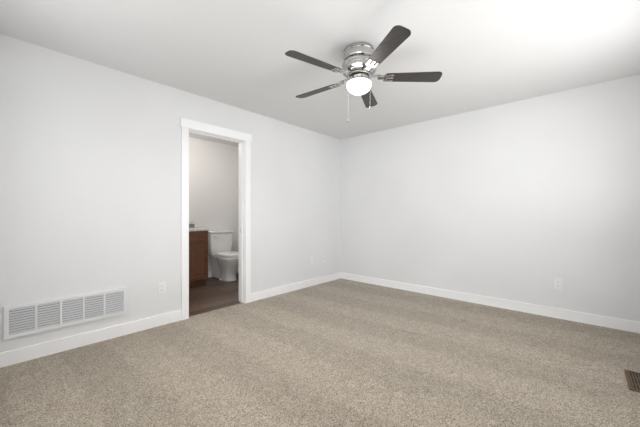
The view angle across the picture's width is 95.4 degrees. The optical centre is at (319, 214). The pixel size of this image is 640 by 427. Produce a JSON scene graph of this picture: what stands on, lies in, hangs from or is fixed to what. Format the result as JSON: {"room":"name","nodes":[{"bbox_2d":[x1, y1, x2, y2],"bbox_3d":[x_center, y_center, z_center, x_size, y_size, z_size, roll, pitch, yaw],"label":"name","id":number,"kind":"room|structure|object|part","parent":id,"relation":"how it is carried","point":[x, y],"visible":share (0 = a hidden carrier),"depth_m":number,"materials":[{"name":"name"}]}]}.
{"room":"empty bedroom","nodes":[
{"label":"empty bedroom","id":0,"kind":"room"},
{"bbox_2d":[0,34,340,352],"bbox_3d":[-1.093,-0.106,3.604,0.120,2.440,4.460,0,0,42],"label":"wall","id":1,"kind":"structure","parent":0,"point":[90,177],"depth_m":2.67,"materials":[{"name":"paint"}]},
{"bbox_2d":[4,287,126,339],"bbox_3d":[-2.061,0.794,2.426,0.018,0.244,0.779,0,0,42],"label":"air vent","id":2,"kind":"object","parent":1,"relation":"in","point":[24,319],"visible":1,"depth_m":2.37,"materials":[{"name":"grey metal"}]},
{"bbox_2d":[0,310,180,367],"bbox_3d":[-1.953,1.062,2.549,0.014,0.105,1.442,0,0,42],"label":"baseboard","id":3,"kind":"structure","parent":1,"relation":"attached to","point":[16,356],"depth_m":2.47,"materials":[{"name":"paint"}]},
{"bbox_2d":[158,282,165,293],"bbox_3d":[-1.598,0.739,2.947,0.007,0.115,0.070,0,0,42],"label":"electrical outlet","id":4,"kind":"object","parent":1,"relation":"attached to","point":[161,287],"visible":1,"depth_m":2.94,"materials":[{"name":"white plastic"}]},
{"bbox_2d":[180,117,251,319],"bbox_3d":[-1.232,0.044,3.449,0.176,2.140,0.891,0,0,42],"label":"door frame","id":5,"kind":"structure","parent":1,"relation":"attached to","point":[186,125],"depth_m":3.52,"materials":[{"name":"paint"}]},
{"bbox_2d":[251,272,339,301],"bbox_3d":[-0.269,1.062,4.418,0.014,0.105,1.867,0,0,42],"label":"baseboard","id":6,"kind":"structure","parent":1,"relation":"attached to","point":[263,294],"depth_m":4.25,"materials":[{"name":"paint"}]},
{"bbox_2d":[189,137,237,270],"bbox_3d":[-2.471,-0.106,4.764,0.120,2.440,2.740,0,0,42],"label":"wall","id":7,"kind":"structure","parent":0,"point":[213,185],"depth_m":5.28,"materials":[{"name":"paint"}]},
{"bbox_2d":[208,268,237,277],"bbox_3d":[-2.419,1.062,4.717,0.018,0.105,2.508,0,0,42],"label":"baseboard","id":8,"kind":"structure","parent":7,"relation":"attached to","point":[210,273],"depth_m":5.22,"materials":[{"name":"paint"}]},
{"bbox_2d":[238,147,238,251],"bbox_3d":[-0.925,-0.106,5.135,1.680,2.440,0.120,0,0,42],"label":"wall","id":9,"kind":"structure","parent":0,"point":[238,199],"depth_m":5.64,"materials":[{"name":"paint"}]},
{"bbox_2d":[0,273,639,426],"bbox_3d":[-0.357,1.164,2.941,5.700,0.100,4.460,0,0,42],"label":"floor","id":10,"kind":"structure","parent":0,"point":[340,352],"depth_m":2.10,"materials":[{"name":"carpet"}]},
{"bbox_2d":[189,221,209,287],"bbox_3d":[-2.289,0.612,4.415,0.614,1.005,1.009,0,0,42],"label":"bathroom vanity","id":11,"kind":"object","parent":10,"relation":"on","point":[198,256],"visible":0.21,"depth_m":4.49,"materials":[{"name":"brown wood"}]},
{"bbox_2d":[208,230,238,280],"bbox_3d":[-1.641,0.697,5.024,0.758,0.834,0.540,0,0,42],"label":"toilet","id":12,"kind":"object","parent":10,"relation":"on","point":[225,260],"visible":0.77,"depth_m":5.03,"materials":[{"name":"white ceramic"}]},
{"bbox_3d":[-1.809,0.515,5.231,0.208,0.389,0.431,0,0,42],"label":"tank","id":13,"kind":"part","parent":12,"relation":"part of","materials":[{"name":"white ceramic"}]},
{"bbox_3d":[-1.806,0.300,5.228,0.229,0.039,0.458,0,0,42],"label":"lid","id":14,"kind":"part","parent":12,"relation":"part of","materials":[{"name":"white ceramic"}]},
{"bbox_3d":[-1.528,0.671,4.978,0.525,0.048,0.395,0,0,42],"label":"seat","id":15,"kind":"part","parent":12,"relation":"part of","materials":[{"name":"white plastic"}]},
{"bbox_3d":[-1.532,0.906,4.981,0.538,0.417,0.397,0,0,42],"label":"bowl","id":16,"kind":"part","parent":12,"relation":"part of","materials":[{"name":"white ceramic"}]},
{"bbox_2d":[624,369,639,391],"bbox_3d":[2.121,1.110,1.933,0.120,0.008,0.320,0,0,42],"label":"floor vent","id":17,"kind":"object","parent":10,"relation":"in","point":[633,379],"visible":1,"depth_m":1.96,"materials":[{"name":"brown metal"}]},
{"bbox_2d":[0,0,639,146],"bbox_3d":[-0.357,-1.376,2.941,5.700,0.100,4.460,0,0,42],"label":"ceiling","id":18,"kind":"structure","parent":0,"point":[480,54],"depth_m":2.29,"materials":[{"name":"white paint"}]},
{"bbox_2d":[285,25,441,122],"bbox_3d":[0.275,-1.038,2.355,1.226,0.574,1.253,0,0,42],"label":"fan","id":19,"kind":"object","parent":18,"relation":"hanging from","point":[362,62],"visible":1,"depth_m":2.25,"materials":[{"name":"grey wood"}]},
{"bbox_3d":[0.313,-1.015,2.340,0.200,0.086,0.200,0,0,42],"label":"glass","id":20,"kind":"part","parent":19,"relation":"part of","materials":[{"name":"white glass"}]},
{"bbox_2d":[341,74,639,321],"bbox_3d":[1.808,-0.106,3.911,3.780,2.440,0.120,0,0,42],"label":"wall","id":21,"kind":"structure","parent":0,"point":[529,200],"depth_m":3.42,"materials":[{"name":"paint"}]},
{"bbox_2d":[340,272,639,333],"bbox_3d":[1.708,1.062,3.911,3.630,0.105,0.014,0,0,42],"label":"baseboard","id":22,"kind":"structure","parent":21,"relation":"attached to","point":[598,320],"depth_m":3.40,"materials":[{"name":"paint"}]},
{"bbox_2d":[554,278,561,289],"bbox_3d":[2.567,0.744,3.141,0.070,0.115,0.007,0,0,42],"label":"electrical outlet","id":23,"kind":"object","parent":21,"relation":"attached to","point":[557,283],"visible":1,"depth_m":3.14,"materials":[{"name":"white plastic"}]}
]}

